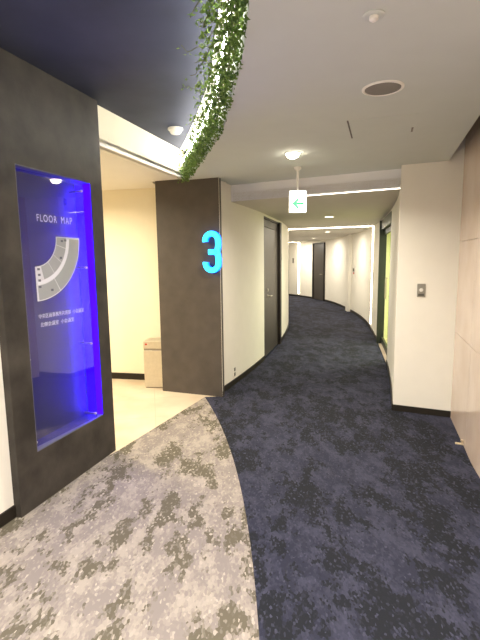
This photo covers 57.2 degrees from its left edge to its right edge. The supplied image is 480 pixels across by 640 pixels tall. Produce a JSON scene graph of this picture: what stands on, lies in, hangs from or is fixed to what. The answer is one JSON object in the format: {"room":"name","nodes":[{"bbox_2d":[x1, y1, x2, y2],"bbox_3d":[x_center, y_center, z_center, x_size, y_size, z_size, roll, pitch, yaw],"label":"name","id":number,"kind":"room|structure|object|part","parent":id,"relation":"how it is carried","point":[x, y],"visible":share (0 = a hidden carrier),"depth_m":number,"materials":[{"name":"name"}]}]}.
{"room":"office building corridor","nodes":[
{"label":"office building corridor","id":0,"kind":"room"},
{"bbox_2d":[0,352,13,513],"bbox_3d":[-2.272,0.229,-0.175,0.120,2.650,5.600,2,8,18],"label":"wall","id":1,"kind":"structure","parent":0,"point":[6,490],"depth_m":2.54,"materials":[{"name":"beige paint"}]},
{"bbox_2d":[0,505,16,527],"bbox_3d":[-2.192,1.507,-0.022,0.012,0.075,5.600,2,8,18],"label":"baseboard","id":2,"kind":"structure","parent":1,"relation":"attached to","point":[9,514],"depth_m":2.56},
{"bbox_2d":[0,48,115,517],"bbox_3d":[-1.277,-0.206,2.929,0.240,2.650,0.977,2,8,18],"label":"wall partition","id":3,"kind":"structure","parent":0,"point":[47,124],"depth_m":2.66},
{"bbox_2d":[15,164,102,451],"bbox_3d":[-1.227,-0.082,2.944,0.160,1.717,0.688,2,8,18],"label":"display","id":4,"kind":"object","parent":3,"relation":"attached to","point":[55,215],"visible":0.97,"depth_m":3.01,"materials":[{"name":"translucent blue acrylic"},{"name":"white printed graphics"}]},
{"bbox_2d":[97,105,183,178],"bbox_3d":[-1.078,-1.455,3.275,0.050,0.295,3.034,2,8,18],"label":"trim","id":5,"kind":"structure","parent":3,"relation":"attached to","point":[114,129],"depth_m":3.78,"materials":[{"name":"paint"}]},
{"bbox_2d":[99,142,182,178],"bbox_3d":[-1.056,-1.314,3.288,0.032,0.024,3.034,2,8,18],"label":"trim","id":6,"kind":"structure","parent":3,"relation":"attached to","point":[104,146],"depth_m":3.78,"materials":[{"name":"white paint"}]},
{"bbox_2d":[0,0,218,153],"bbox_3d":[-1.368,-1.419,1.722,7.300,0.080,9.400,-1,8,0],"label":"ceiling","id":7,"kind":"structure","parent":0,"point":[123,55],"depth_m":2.40,"materials":[{"name":"blue paint"}]},
{"bbox_2d":[168,126,182,134],"bbox_3d":[-0.566,-1.655,3.861,0.132,0.050,0.132,-1,8,0],"label":"smoke detector","id":8,"kind":"object","parent":7,"relation":"attached to","point":[174,130],"visible":1,"depth_m":3.82,"materials":[{"name":"white plastic"}]},
{"bbox_2d":[102,188,160,373],"bbox_3d":[-2.771,-0.449,5.825,4.544,2.385,0.105,1,8,12],"label":"wall","id":9,"kind":"structure","parent":0,"point":[129,215],"depth_m":5.46,"materials":[{"name":"paint"}]},
{"bbox_2d":[112,372,144,379],"bbox_3d":[-2.768,0.701,5.926,4.544,0.080,0.017,1,8,12],"label":"baseboard","id":10,"kind":"structure","parent":9,"relation":"attached to","point":[134,376],"depth_m":5.64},
{"bbox_2d":[155,161,224,396],"bbox_3d":[-0.477,-0.457,5.059,0.752,2.550,0.500,2,8,20],"label":"wall pillar","id":11,"kind":"structure","parent":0,"point":[190,296],"depth_m":4.83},
{"bbox_2d":[202,231,221,272],"bbox_3d":[-0.293,-0.720,4.656,0.208,0.441,0.055,2,8,20],"label":"number sign","id":12,"kind":"object","parent":11,"relation":"attached to","point":[218,241],"visible":1,"depth_m":4.62,"materials":[{"name":"teal plastic"}]},
{"bbox_2d":[0,295,479,639],"bbox_3d":[-0.126,0.255,9.422,9.741,0.052,25.396,-1,8,0],"label":"floor","id":13,"kind":"structure","parent":0,"point":[363,514],"depth_m":2.56,"materials":[{"name":"blue carpet"}]},
{"bbox_2d":[143,338,162,387],"bbox_3d":[-1.002,0.516,5.321,0.250,0.565,0.244,0,8,6],"label":"waste bin","id":14,"kind":"object","parent":13,"relation":"on","point":[152,346],"visible":0.62,"depth_m":5.21,"materials":[{"name":"metal"}]},
{"bbox_3d":[-1.005,0.279,5.291,0.250,0.087,0.240,0,8,6],"label":"lid","id":15,"kind":"part","parent":14,"relation":"part of","materials":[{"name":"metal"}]},
{"bbox_2d":[219,181,263,390],"bbox_3d":[0.020,-0.588,5.604,0.114,2.650,1.896,2,8,17],"label":"wall","id":16,"kind":"structure","parent":0,"point":[242,226],"depth_m":5.50,"materials":[{"name":"beige paint"}]},
{"bbox_2d":[182,13,229,162],"bbox_3d":[-0.311,-1.181,1.031,0.589,0.030,7.291,-1,8,0],"label":"light","id":17,"kind":"object","parent":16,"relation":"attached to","point":[229,13],"visible":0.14,"depth_m":3.20,"materials":[{"name":"white"}]},
{"bbox_2d":[180,0,234,150],"bbox_3d":[-0.309,-1.284,0.955,0.680,0.007,7.439,-1,8,0],"label":"trim","id":18,"kind":"structure","parent":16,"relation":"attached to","point":[186,141],"depth_m":3.46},
{"bbox_2d":[233,366,235,376],"bbox_3d":[-0.065,0.628,5.352,0.010,0.120,0.070,2,8,20],"label":"wall outlet","id":19,"kind":"object","parent":16,"relation":"attached to","point":[234,368],"visible":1,"depth_m":5.34,"materials":[{"name":"beige paint"}]},
{"bbox_2d":[223,355,264,396],"bbox_3d":[0.063,0.694,5.770,0.073,0.065,1.896,2,8,17],"label":"baseboard","id":20,"kind":"structure","parent":16,"relation":"attached to","point":[245,373],"depth_m":5.64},
{"bbox_2d":[264,214,279,221],"bbox_3d":[0.461,-1.645,7.039,0.120,0.085,1.367,1,8,15],"label":"wall","id":21,"kind":"structure","parent":0,"point":[265,215],"depth_m":6.94,"materials":[{"name":"beige paint"}]},
{"bbox_2d":[280,221,288,335],"bbox_3d":[0.603,-1.573,14.380,1.165,2.215,13.208,-1,8,-5],"label":"wall","id":22,"kind":"structure","parent":0,"point":[285,232],"depth_m":8.66,"materials":[{"name":"beige paint"}]},
{"bbox_2d":[264,216,281,355],"bbox_3d":[0.514,-0.546,7.178,0.120,2.130,1.367,1,8,15],"label":"door","id":23,"kind":"structure","parent":22,"relation":"in","point":[272,229],"depth_m":7.26,"materials":[{"name":"wood"}]},
{"bbox_3d":[0.463,-1.510,6.999,0.050,0.106,1.208,1,8,15],"label":"transom panel","id":24,"kind":"part","parent":23,"relation":"part of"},
{"bbox_2d":[282,317,288,339],"bbox_3d":[0.679,-0.509,14.531,1.062,0.065,13.215,-1,8,-5],"label":"baseboard","id":25,"kind":"structure","parent":22,"relation":"attached to","point":[284,334],"depth_m":9.01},
{"bbox_2d":[99,0,479,189],"bbox_3d":[-1.577,-1.152,1.859,6.875,0.120,9.200,-1,8,0],"label":"ceiling","id":26,"kind":"structure","parent":0,"point":[306,67],"depth_m":2.26,"materials":[{"name":"paint"}]},
{"bbox_2d":[176,0,249,182],"bbox_3d":[-0.253,-1.285,2.730,0.346,0.251,4.060,-2,8,-8],"label":"ivy garland","id":27,"kind":"object","parent":26,"relation":"hanging from","point":[233,23],"visible":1,"depth_m":2.07,"materials":[{"name":"green plant"}]},
{"bbox_2d":[191,15,243,162],"bbox_3d":[-0.251,-1.204,0.966,0.629,0.190,7.454,-1,8,0],"label":"trim","id":28,"kind":"structure","parent":26,"relation":"attached to","point":[243,15],"depth_m":2.90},
{"bbox_2d":[285,151,300,158],"bbox_3d":[0.428,-1.329,3.564,0.134,0.041,0.134,-1,8,0],"label":"recessed light","id":29,"kind":"object","parent":26,"relation":"in","point":[293,154],"visible":1,"depth_m":3.53,"materials":[{"name":"beige glass"}]},
{"bbox_2d":[289,166,306,212],"bbox_3d":[0.541,-1.216,4.124,0.166,0.418,0.068,-1,8,0],"label":"exit sign","id":30,"kind":"object","parent":26,"relation":"hanging from","point":[297,198],"visible":1,"depth_m":4.11,"materials":[{"name":"white plastic"}]},
{"bbox_3d":[0.542,-1.108,4.117,0.156,0.196,0.002,-1,8,0],"label":"lit panel","id":31,"kind":"part","parent":30,"relation":"part of","materials":[{"name":"white plastic"}]},
{"bbox_3d":[0.539,-1.304,4.112,0.022,0.200,0.021,-1,8,0],"label":"hanging rod","id":32,"kind":"part","parent":30,"relation":"part of","materials":[{"name":"white plastic"}]},
{"bbox_2d":[231,169,400,201],"bbox_3d":[0.666,-1.424,4.699,2.038,0.204,0.050,3,9,26],"label":"trim","id":33,"kind":"structure","parent":26,"relation":"attached to","point":[269,187],"depth_m":4.59,"materials":[{"name":"paint"}]},
{"bbox_2d":[363,9,384,22],"bbox_3d":[0.471,-1.064,1.551,0.076,0.022,0.076,-1,8,0],"label":"sprinkler","id":34,"kind":"object","parent":26,"relation":"attached to","point":[373,15],"visible":1,"depth_m":1.54,"materials":[{"name":"paint"}]},
{"bbox_2d":[347,113,418,137],"bbox_3d":[0.929,-1.262,2.873,0.421,0.008,0.421,2,8,18],"label":"access hatch","id":35,"kind":"object","parent":26,"relation":"attached to","point":[399,124],"visible":1,"depth_m":2.85,"materials":[{"name":"paint"}]},
{"bbox_2d":[362,80,404,95],"bbox_3d":[0.720,-1.166,2.219,0.206,0.008,0.206,-1,8,0],"label":"ceiling speaker","id":36,"kind":"object","parent":26,"relation":"attached to","point":[383,87],"visible":1,"depth_m":2.21},
{"bbox_2d":[365,82,400,94],"bbox_3d":[0.720,-1.167,2.219,0.176,0.006,0.176,-1,8,0],"label":"grille","id":37,"kind":"object","parent":36,"relation":"attached to","point":[375,88],"depth_m":2.21,"materials":[{"name":"grey metal"}]},
{"bbox_2d":[233,178,400,242],"bbox_3d":[1.748,-2.554,13.271,7.079,0.100,18.191,-2,8,-8],"label":"ceiling","id":38,"kind":"structure","parent":0,"point":[367,208],"depth_m":6.12,"materials":[{"name":"paint"}]},
{"bbox_2d":[288,226,372,229],"bbox_3d":[1.873,-1.981,9.457,1.894,0.016,0.060,2,8,22],"label":"recessed light","id":39,"kind":"object","parent":38,"relation":"in","point":[354,226],"visible":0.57,"depth_m":9.37,"materials":[{"name":"beige plastic"}]},
{"bbox_2d":[307,188,399,195],"bbox_3d":[1.105,-1.296,4.470,1.038,0.007,0.008,3,9,26],"label":"linear light","id":40,"kind":"object","parent":38,"relation":"attached to","point":[393,188],"visible":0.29,"depth_m":4.44,"materials":[{"name":"beige plastic"}]},
{"bbox_2d":[289,219,386,334],"bbox_3d":[2.508,-1.555,14.187,1.604,2.185,13.011,-2,8,-6],"label":"wall","id":41,"kind":"structure","parent":0,"point":[335,270],"depth_m":13.48,"materials":[{"name":"beige paint"}]},
{"bbox_2d":[298,243,299,293],"bbox_3d":[2.373,-2.082,17.733,0.018,2.033,0.070,-4,8,-23],"label":"linear light","id":42,"kind":"object","parent":41,"relation":"attached to","point":[298,243],"visible":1,"depth_m":17.71,"materials":[{"name":"beige plastic"}]},
{"bbox_2d":[312,242,324,300],"bbox_3d":[2.865,-1.775,16.153,0.086,2.080,1.028,-3,8,-13],"label":"door","id":43,"kind":"structure","parent":41,"relation":"in","point":[318,251],"depth_m":16.13,"materials":[{"name":"wood"}]},
{"bbox_2d":[289,294,375,339],"bbox_3d":[2.466,-0.503,14.322,1.515,0.065,12.943,-2,8,-6],"label":"baseboard","id":44,"kind":"structure","parent":41,"relation":"attached to","point":[335,303],"depth_m":12.46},
{"bbox_2d":[370,226,373,323],"bbox_3d":[2.764,-0.925,9.215,0.018,2.033,0.050,1,8,11],"label":"linear light","id":45,"kind":"object","parent":41,"relation":"attached to","point":[373,226],"visible":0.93,"depth_m":9.21,"materials":[{"name":"beige plastic"}]},
{"bbox_2d":[345,235,351,311],"bbox_3d":[3.109,-1.335,12.592,0.090,2.165,0.320,0,8,2],"label":"wall","id":46,"kind":"structure","parent":0,"point":[349,237],"depth_m":12.50,"materials":[{"name":"beige paint"}]},
{"bbox_2d":[384,232,390,337],"bbox_3d":[3.394,-0.597,6.651,2.080,2.300,2.864,1,8,13],"label":"wall","id":47,"kind":"structure","parent":0,"point":[389,234],"depth_m":8.17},
{"bbox_2d":[387,185,400,394],"bbox_3d":[1.848,-0.316,5.162,0.118,2.185,1.990,2,8,17],"label":"wall","id":48,"kind":"structure","parent":0,"point":[396,208],"depth_m":5.28,"materials":[{"name":"beige paint"}]},
{"bbox_2d":[386,360,392,409],"bbox_3d":[1.808,0.733,5.320,0.030,0.065,1.984,2,8,17],"label":"baseboard","id":49,"kind":"structure","parent":48,"relation":"attached to","point":[387,366],"depth_m":5.09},
{"bbox_2d":[393,138,464,410],"bbox_3d":[1.786,-0.409,4.131,0.573,2.650,0.100,3,9,25],"label":"wall","id":50,"kind":"structure","parent":0,"point":[431,192],"depth_m":4.10,"materials":[{"name":"beige paint"}]},
{"bbox_2d":[417,284,425,296],"bbox_3d":[1.700,-0.277,4.127,0.072,0.125,0.013,3,9,24],"label":"light switch","id":51,"kind":"object","parent":50,"relation":"attached to","point":[421,288],"visible":1,"depth_m":4.12,"materials":[{"name":"grey metal"}]},
{"bbox_2d":[393,404,450,416],"bbox_3d":[1.779,0.881,4.256,0.573,0.060,0.012,3,9,25],"label":"baseboard","id":52,"kind":"structure","parent":50,"relation":"attached to","point":[419,410],"depth_m":4.26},
{"bbox_2d":[450,115,479,476],"bbox_3d":[1.446,0.057,0.741,0.276,2.650,6.676,0,8,7],"label":"stone wall","id":53,"kind":"structure","parent":0,"point":[465,395],"depth_m":3.49,"materials":[{"name":"beige stone"}]},
{"bbox_3d":[2.300,-1.620,6.765,0.479,0.045,1.645,-1,8,0],"label":"wall","id":54,"kind":"structure","parent":0,"visible":0},
{"bbox_2d":[376,211,391,354],"bbox_3d":[2.294,-0.538,6.918,0.120,2.140,1.684,1,8,13],"label":"door","id":55,"kind":"structure","parent":54,"relation":"in","point":[385,224],"depth_m":7.63,"materials":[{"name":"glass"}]},
{"bbox_3d":[2.291,-0.483,6.843,0.050,0.367,0.020,1,8,13],"label":"handle","id":56,"kind":"part","parent":55,"relation":"part of","materials":[{"name":"metal"}]}
]}

